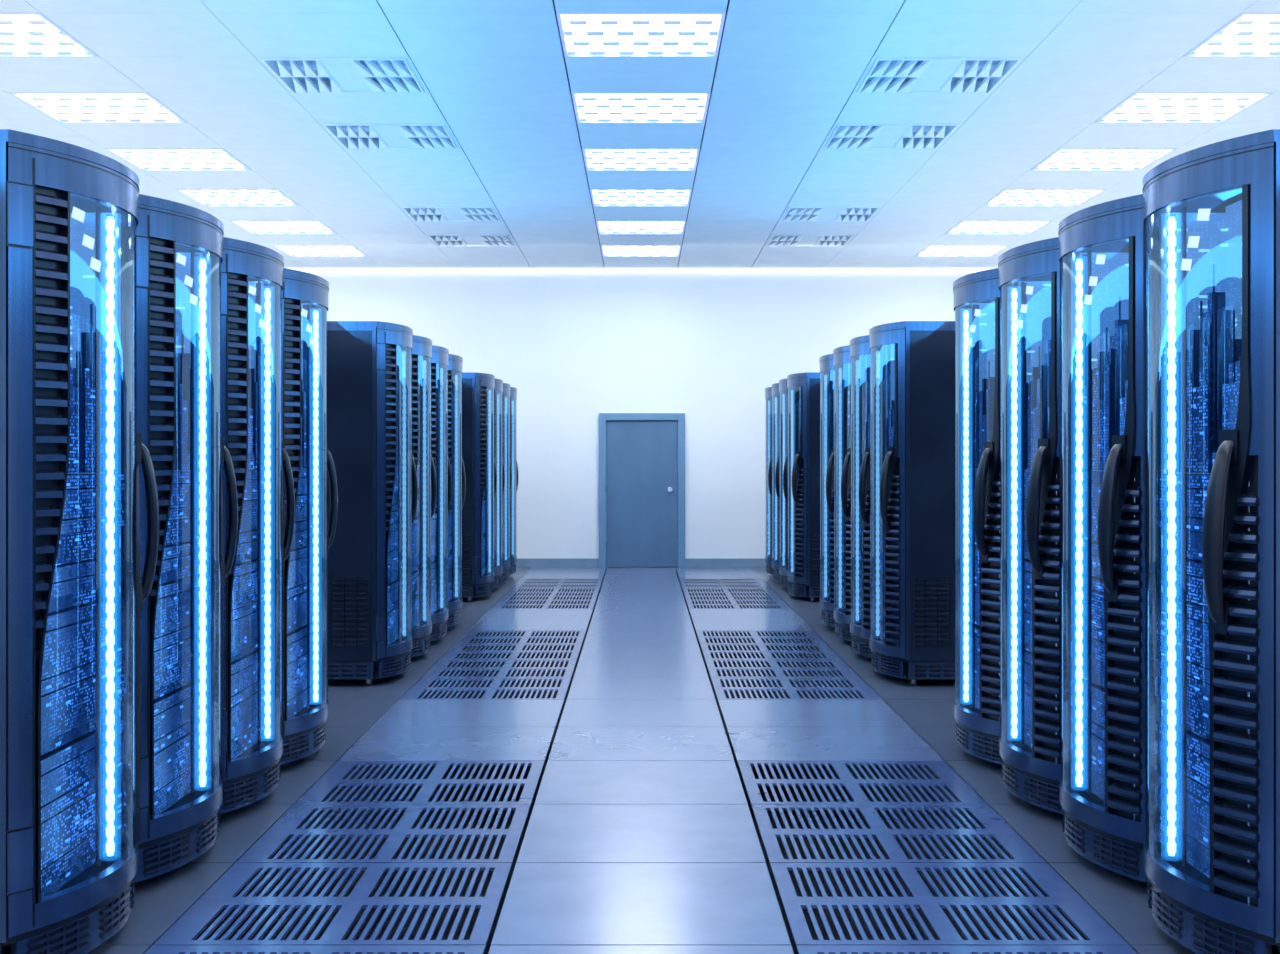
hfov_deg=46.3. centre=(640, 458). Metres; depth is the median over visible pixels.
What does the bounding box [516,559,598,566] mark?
baseboard
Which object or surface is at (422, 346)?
rack
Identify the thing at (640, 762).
floor
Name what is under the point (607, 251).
ceiling light
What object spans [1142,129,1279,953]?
rack
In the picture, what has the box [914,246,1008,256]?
ceiling light
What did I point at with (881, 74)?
ceiling vent
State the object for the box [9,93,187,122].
ceiling light
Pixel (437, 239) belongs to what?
ceiling vent
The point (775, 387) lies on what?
rack
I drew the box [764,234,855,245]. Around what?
ceiling vent
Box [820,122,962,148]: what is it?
ceiling vent
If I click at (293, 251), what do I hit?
ceiling light
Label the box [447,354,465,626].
rack
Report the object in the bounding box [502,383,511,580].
rack
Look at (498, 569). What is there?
rack
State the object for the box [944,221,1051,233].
ceiling light
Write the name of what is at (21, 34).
ceiling light
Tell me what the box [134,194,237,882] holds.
rack
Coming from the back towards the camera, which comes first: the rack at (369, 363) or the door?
the door
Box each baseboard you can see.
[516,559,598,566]
[685,559,765,566]
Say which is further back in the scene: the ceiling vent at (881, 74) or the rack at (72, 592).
the ceiling vent at (881, 74)
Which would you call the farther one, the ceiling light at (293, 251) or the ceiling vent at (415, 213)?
the ceiling light at (293, 251)
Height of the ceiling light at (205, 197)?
0.064 m
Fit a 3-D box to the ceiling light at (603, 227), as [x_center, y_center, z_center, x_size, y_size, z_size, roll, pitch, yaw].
[0.000,-2.578,16.508,0.968,0.064,0.931,0,0,0]
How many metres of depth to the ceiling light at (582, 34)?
9.08 m
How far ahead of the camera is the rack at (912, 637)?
9.51 m
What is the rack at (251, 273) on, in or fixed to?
on the floor
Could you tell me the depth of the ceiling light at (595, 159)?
12.94 m
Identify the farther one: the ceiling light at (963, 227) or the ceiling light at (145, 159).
the ceiling light at (963, 227)
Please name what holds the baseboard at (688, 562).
attached to the wall
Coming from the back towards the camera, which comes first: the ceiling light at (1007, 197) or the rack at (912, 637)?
the ceiling light at (1007, 197)
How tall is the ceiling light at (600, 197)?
0.064 m
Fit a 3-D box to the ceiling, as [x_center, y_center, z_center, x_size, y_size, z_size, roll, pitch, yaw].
[0.000,-2.650,8.275,12.764,0.200,23.550,0,0,0]
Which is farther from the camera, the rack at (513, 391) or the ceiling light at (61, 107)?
the rack at (513, 391)
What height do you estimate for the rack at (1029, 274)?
2.326 m
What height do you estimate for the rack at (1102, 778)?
2.326 m
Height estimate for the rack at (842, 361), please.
2.326 m
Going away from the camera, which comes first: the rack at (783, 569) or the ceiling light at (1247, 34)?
the ceiling light at (1247, 34)
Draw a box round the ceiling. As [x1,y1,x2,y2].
[0,0,1279,267]
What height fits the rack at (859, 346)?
2.326 m
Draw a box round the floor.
[85,567,1196,953]
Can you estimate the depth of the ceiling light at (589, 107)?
11.01 m
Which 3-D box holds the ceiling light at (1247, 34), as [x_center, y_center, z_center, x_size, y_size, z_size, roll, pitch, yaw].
[3.920,-2.578,9.027,0.968,0.064,0.931,0,0,0]
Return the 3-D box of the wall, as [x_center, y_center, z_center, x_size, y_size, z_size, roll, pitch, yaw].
[0.000,-0.550,20.100,12.940,4.600,0.100,0,0,0]
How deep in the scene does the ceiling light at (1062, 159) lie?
12.91 m
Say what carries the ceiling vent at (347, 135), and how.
in the ceiling
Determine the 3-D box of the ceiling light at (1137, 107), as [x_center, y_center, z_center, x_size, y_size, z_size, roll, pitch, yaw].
[3.920,-2.578,10.898,0.968,0.064,0.931,0,0,0]
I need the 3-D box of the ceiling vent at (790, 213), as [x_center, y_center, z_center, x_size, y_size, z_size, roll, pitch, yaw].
[1.960,-2.584,15.572,0.974,0.092,0.931,0,0,0]
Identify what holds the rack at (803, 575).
on the floor
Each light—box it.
[0,12,98,56]
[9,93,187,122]
[105,148,251,170]
[175,189,299,205]
[230,221,337,233]
[273,246,367,256]
[287,268,994,272]
[556,13,725,56]
[572,93,709,122]
[582,148,699,170]
[590,189,691,205]
[596,221,685,233]
[601,246,680,256]
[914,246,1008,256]
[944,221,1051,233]
[982,189,1106,205]
[1030,148,1176,170]
[1094,93,1272,122]
[1183,12,1279,56]
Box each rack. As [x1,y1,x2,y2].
[0,129,158,953]
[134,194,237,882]
[219,237,294,814]
[280,268,337,764]
[327,321,417,685]
[410,335,435,657]
[430,345,451,640]
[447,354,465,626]
[462,372,496,601]
[493,378,504,587]
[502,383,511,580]
[509,387,517,574]
[765,387,772,574]
[771,383,779,580]
[779,378,788,587]
[787,372,819,601]
[819,354,834,626]
[833,345,851,640]
[850,335,871,657]
[869,321,954,685]
[953,268,1001,764]
[998,237,1062,814]
[1058,194,1147,882]
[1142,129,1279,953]
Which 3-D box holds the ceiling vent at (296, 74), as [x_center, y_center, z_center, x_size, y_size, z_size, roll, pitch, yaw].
[-1.960,-2.584,9.963,0.974,0.092,0.931,0,0,0]
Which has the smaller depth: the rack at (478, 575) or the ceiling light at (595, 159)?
the ceiling light at (595, 159)
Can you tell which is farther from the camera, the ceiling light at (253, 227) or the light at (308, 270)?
the light at (308, 270)
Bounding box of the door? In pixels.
[599,413,684,567]
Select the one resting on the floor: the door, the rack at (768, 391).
the rack at (768, 391)
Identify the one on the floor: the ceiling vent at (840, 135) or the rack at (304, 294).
the rack at (304, 294)
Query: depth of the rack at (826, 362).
12.81 m
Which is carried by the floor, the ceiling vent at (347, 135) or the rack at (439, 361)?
the rack at (439, 361)
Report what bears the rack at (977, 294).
on the floor
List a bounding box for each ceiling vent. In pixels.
[256,54,428,92]
[319,122,461,148]
[399,206,502,220]
[426,234,517,245]
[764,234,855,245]
[779,206,882,220]
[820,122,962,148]
[853,54,1025,92]
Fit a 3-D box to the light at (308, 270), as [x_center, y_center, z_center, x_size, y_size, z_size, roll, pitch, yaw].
[0.000,-2.521,20.023,12.640,0.051,0.047,0,0,0]
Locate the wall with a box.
[311,267,970,587]
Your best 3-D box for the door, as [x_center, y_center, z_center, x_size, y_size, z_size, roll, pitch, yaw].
[0.013,0.419,19.998,1.151,2.061,0.100,0,0,0]

